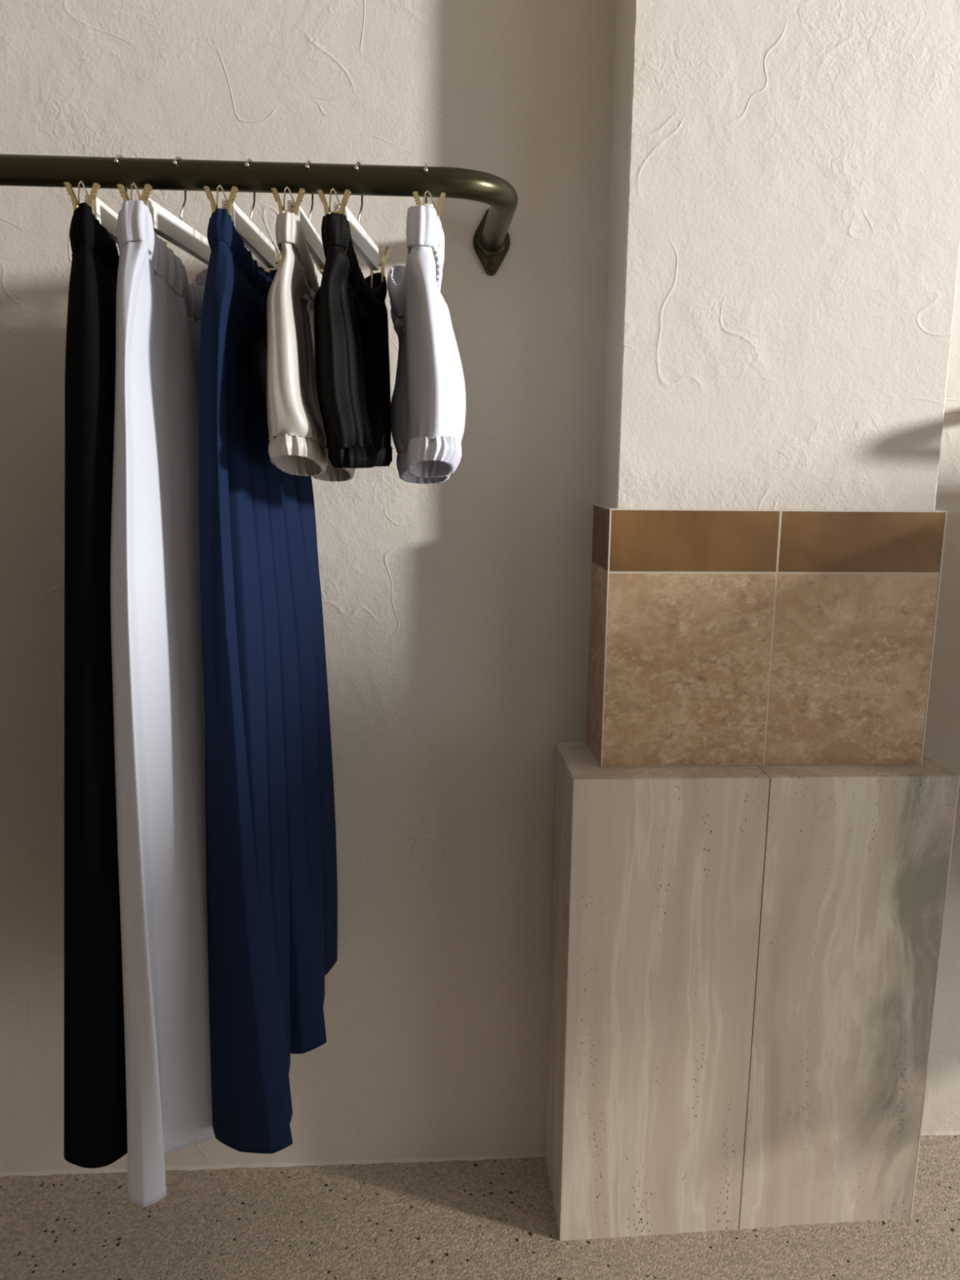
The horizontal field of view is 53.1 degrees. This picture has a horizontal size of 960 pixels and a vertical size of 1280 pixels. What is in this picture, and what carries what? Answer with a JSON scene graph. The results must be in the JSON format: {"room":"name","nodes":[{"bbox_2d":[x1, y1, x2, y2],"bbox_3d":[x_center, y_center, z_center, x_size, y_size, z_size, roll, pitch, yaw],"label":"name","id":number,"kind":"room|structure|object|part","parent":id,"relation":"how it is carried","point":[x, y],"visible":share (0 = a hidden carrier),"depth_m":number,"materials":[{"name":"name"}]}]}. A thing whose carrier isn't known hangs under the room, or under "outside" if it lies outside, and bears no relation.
{"room":"clothing store","nodes":[
{"label":"clothing store","id":0,"kind":"room"},
{"bbox_2d":[110,200,215,1207],"bbox_3d":[-0.382,0.069,1.290,0.129,1.149,0.497,0,11,-4],"label":"skirt","id":1,"kind":"object","parent":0,"point":[157,664],"visible":0.66,"depth_m":1.13,"materials":[{"name":"white fabric"}]},
{"bbox_2d":[0,0,959,1172],"bbox_3d":[-0.099,-0.482,1.589,4.800,3.050,0.120,0,11,-4],"label":"wall","id":2,"kind":"structure","parent":0,"point":[456,610],"depth_m":1.59,"materials":[{"name":"paint"}]},
{"bbox_2d":[0,153,518,275],"bbox_3d":[-0.976,-0.590,1.276,2.070,0.100,0.347,0,11,-4],"label":"rail","id":3,"kind":"object","parent":2,"relation":"attached to","point":[491,239],"visible":0.99,"depth_m":1.16,"materials":[{"name":"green metal"}]},
{"bbox_2d":[63,154,168,246],"bbox_3d":[-0.433,-0.520,1.164,0.036,0.125,0.296,0,11,-4],"label":"hanger","id":4,"kind":"object","parent":3,"relation":"hanging from","point":[107,217],"visible":0.46,"depth_m":1.06,"materials":[{"name":"white metal"}]},
{"bbox_2d":[63,202,127,1168],"bbox_3d":[-0.466,0.049,1.299,0.125,1.107,0.489,0,11,-4],"label":"skirt","id":5,"kind":"object","parent":4,"relation":"hanging from","point":[95,1126],"visible":0.45,"depth_m":1.09,"materials":[{"name":"black fabric"}]},
{"bbox_2d":[116,155,226,265],"bbox_3d":[-0.363,-0.520,1.168,0.036,0.125,0.296,1,11,2],"label":"hanger","id":6,"kind":"object","parent":3,"relation":"hanging from","point":[166,224],"visible":0.48,"depth_m":1.14,"materials":[{"name":"white paint"}]},
{"bbox_2d":[203,158,281,273],"bbox_3d":[-0.280,-0.520,1.173,0.036,0.125,0.296,0,11,-1],"label":"hanger","id":7,"kind":"object","parent":3,"relation":"hanging from","point":[254,239],"visible":0.75,"depth_m":1.15,"materials":[{"name":"white paint"}]},
{"bbox_2d":[199,208,337,1153],"bbox_3d":[-0.306,0.053,1.346,0.164,1.124,0.498,0,11,-4],"label":"skirt","id":8,"kind":"object","parent":7,"relation":"hanging from","point":[271,834],"visible":0.85,"depth_m":1.20,"materials":[{"name":"blue fabric"}]},
{"bbox_2d":[271,160,325,273],"bbox_3d":[-0.209,-0.520,1.177,0.036,0.125,0.296,0,11,-1],"label":"hanger","id":9,"kind":"object","parent":3,"relation":"hanging from","point":[313,241],"visible":0.68,"depth_m":1.13,"materials":[{"name":"white paint"}]},
{"bbox_2d":[266,211,355,481],"bbox_3d":[-0.208,-0.342,1.207,0.100,0.291,0.354,-1,11,-7],"label":"shorts","id":10,"kind":"object","parent":9,"relation":"hanging from","point":[297,444],"visible":0.73,"depth_m":1.06,"materials":[{"name":"beige fabric"}]},
{"bbox_3d":[-0.217,-0.338,1.135,0.064,0.233,0.212,0,11,-4],"label":"leg","id":11,"kind":"part","parent":10,"relation":"part of","materials":[{"name":"beige fabric"}]},
{"bbox_3d":[-0.222,-0.362,1.278,0.093,0.239,0.204,0,11,-4],"label":"leg","id":12,"kind":"part","parent":10,"relation":"part of","materials":[{"name":"fabric"}]},
{"bbox_2d":[317,161,390,288],"bbox_3d":[-0.149,-0.520,1.181,0.036,0.125,0.296,1,11,3],"label":"hanger","id":13,"kind":"object","parent":3,"relation":"hanging from","point":[364,246],"visible":0.74,"depth_m":1.18,"materials":[{"name":"white paint"}]},
{"bbox_2d":[313,213,392,468],"bbox_3d":[-0.154,-0.354,1.211,0.072,0.267,0.360,1,11,1],"label":"shorts","id":14,"kind":"object","parent":13,"relation":"hanging from","point":[353,368],"visible":1,"depth_m":1.07,"materials":[{"name":"black fabric"}]},
{"bbox_3d":[-0.158,-0.341,1.140,0.066,0.224,0.216,0,11,-4],"label":"leg","id":15,"kind":"part","parent":14,"relation":"part of","materials":[{"name":"black fabric"}]},
{"bbox_3d":[-0.147,-0.369,1.284,0.059,0.223,0.212,0,11,-4],"label":"leg","id":16,"kind":"part","parent":14,"relation":"part of","materials":[{"name":"black fabric"}]},
{"bbox_2d":[413,163,445,249],"bbox_3d":[-0.069,-0.520,1.186,0.036,0.125,0.296,0,11,-5],"label":"hanger","id":17,"kind":"object","parent":3,"relation":"hanging from","point":[442,195],"visible":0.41,"depth_m":1.05,"materials":[{"name":"white paint"}]},
{"bbox_2d":[386,204,466,484],"bbox_3d":[-0.067,-0.346,1.216,0.087,0.303,0.359,-1,11,-8],"label":"shorts","id":18,"kind":"object","parent":17,"relation":"hanging from","point":[428,407],"visible":1,"depth_m":1.08,"materials":[{"name":"white fabric"}]},
{"bbox_3d":[-0.082,-0.364,1.288,0.079,0.236,0.210,0,11,-4],"label":"leg","id":19,"kind":"part","parent":18,"relation":"part of","materials":[{"name":"white fabric"}]},
{"bbox_3d":[-0.055,-0.341,1.145,0.077,0.228,0.211,0,11,-4],"label":"leg","id":20,"kind":"part","parent":18,"relation":"part of","materials":[{"name":"white fabric"}]},
{"bbox_2d":[0,1131,959,1176],"bbox_3d":[-0.205,0.964,1.795,4.590,0.031,0.008,0,11,-4],"label":"baseboard","id":21,"kind":"structure","parent":2,"relation":"attached to","point":[409,1159],"depth_m":1.79,"materials":[{"name":"paint"}]},
{"bbox_2d":[0,1134,959,1279],"bbox_3d":[-0.004,1.297,0.089,4.800,0.019,3.600,0,11,-4],"label":"floor","id":22,"kind":"structure","parent":0,"point":[494,1219],"depth_m":1.63,"materials":[{"name":"stone"}]},
{"bbox_2d":[545,741,959,1240],"bbox_3d":[0.437,0.605,1.666,0.611,0.836,0.201,0,11,-4],"label":"stone plinth","id":23,"kind":"object","parent":22,"relation":"on","point":[744,960],"visible":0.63,"depth_m":1.56,"materials":[{"name":"beige stone"}]},
{"bbox_2d":[586,504,947,767],"bbox_3d":[0.453,-0.012,1.577,0.526,0.408,0.145,0,11,-4],"label":"cladding","id":24,"kind":"object","parent":23,"relation":"on","point":[717,637],"visible":0.96,"depth_m":1.51,"materials":[{"name":"beige tile"}]},
{"bbox_2d":[600,0,959,511],"bbox_3d":[0.462,-1.084,1.379,0.504,1.778,0.135,0,11,-4],"label":"wall pillar","id":25,"kind":"structure","parent":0,"point":[783,257],"depth_m":1.41,"materials":[{"name":"paint"}]}
]}

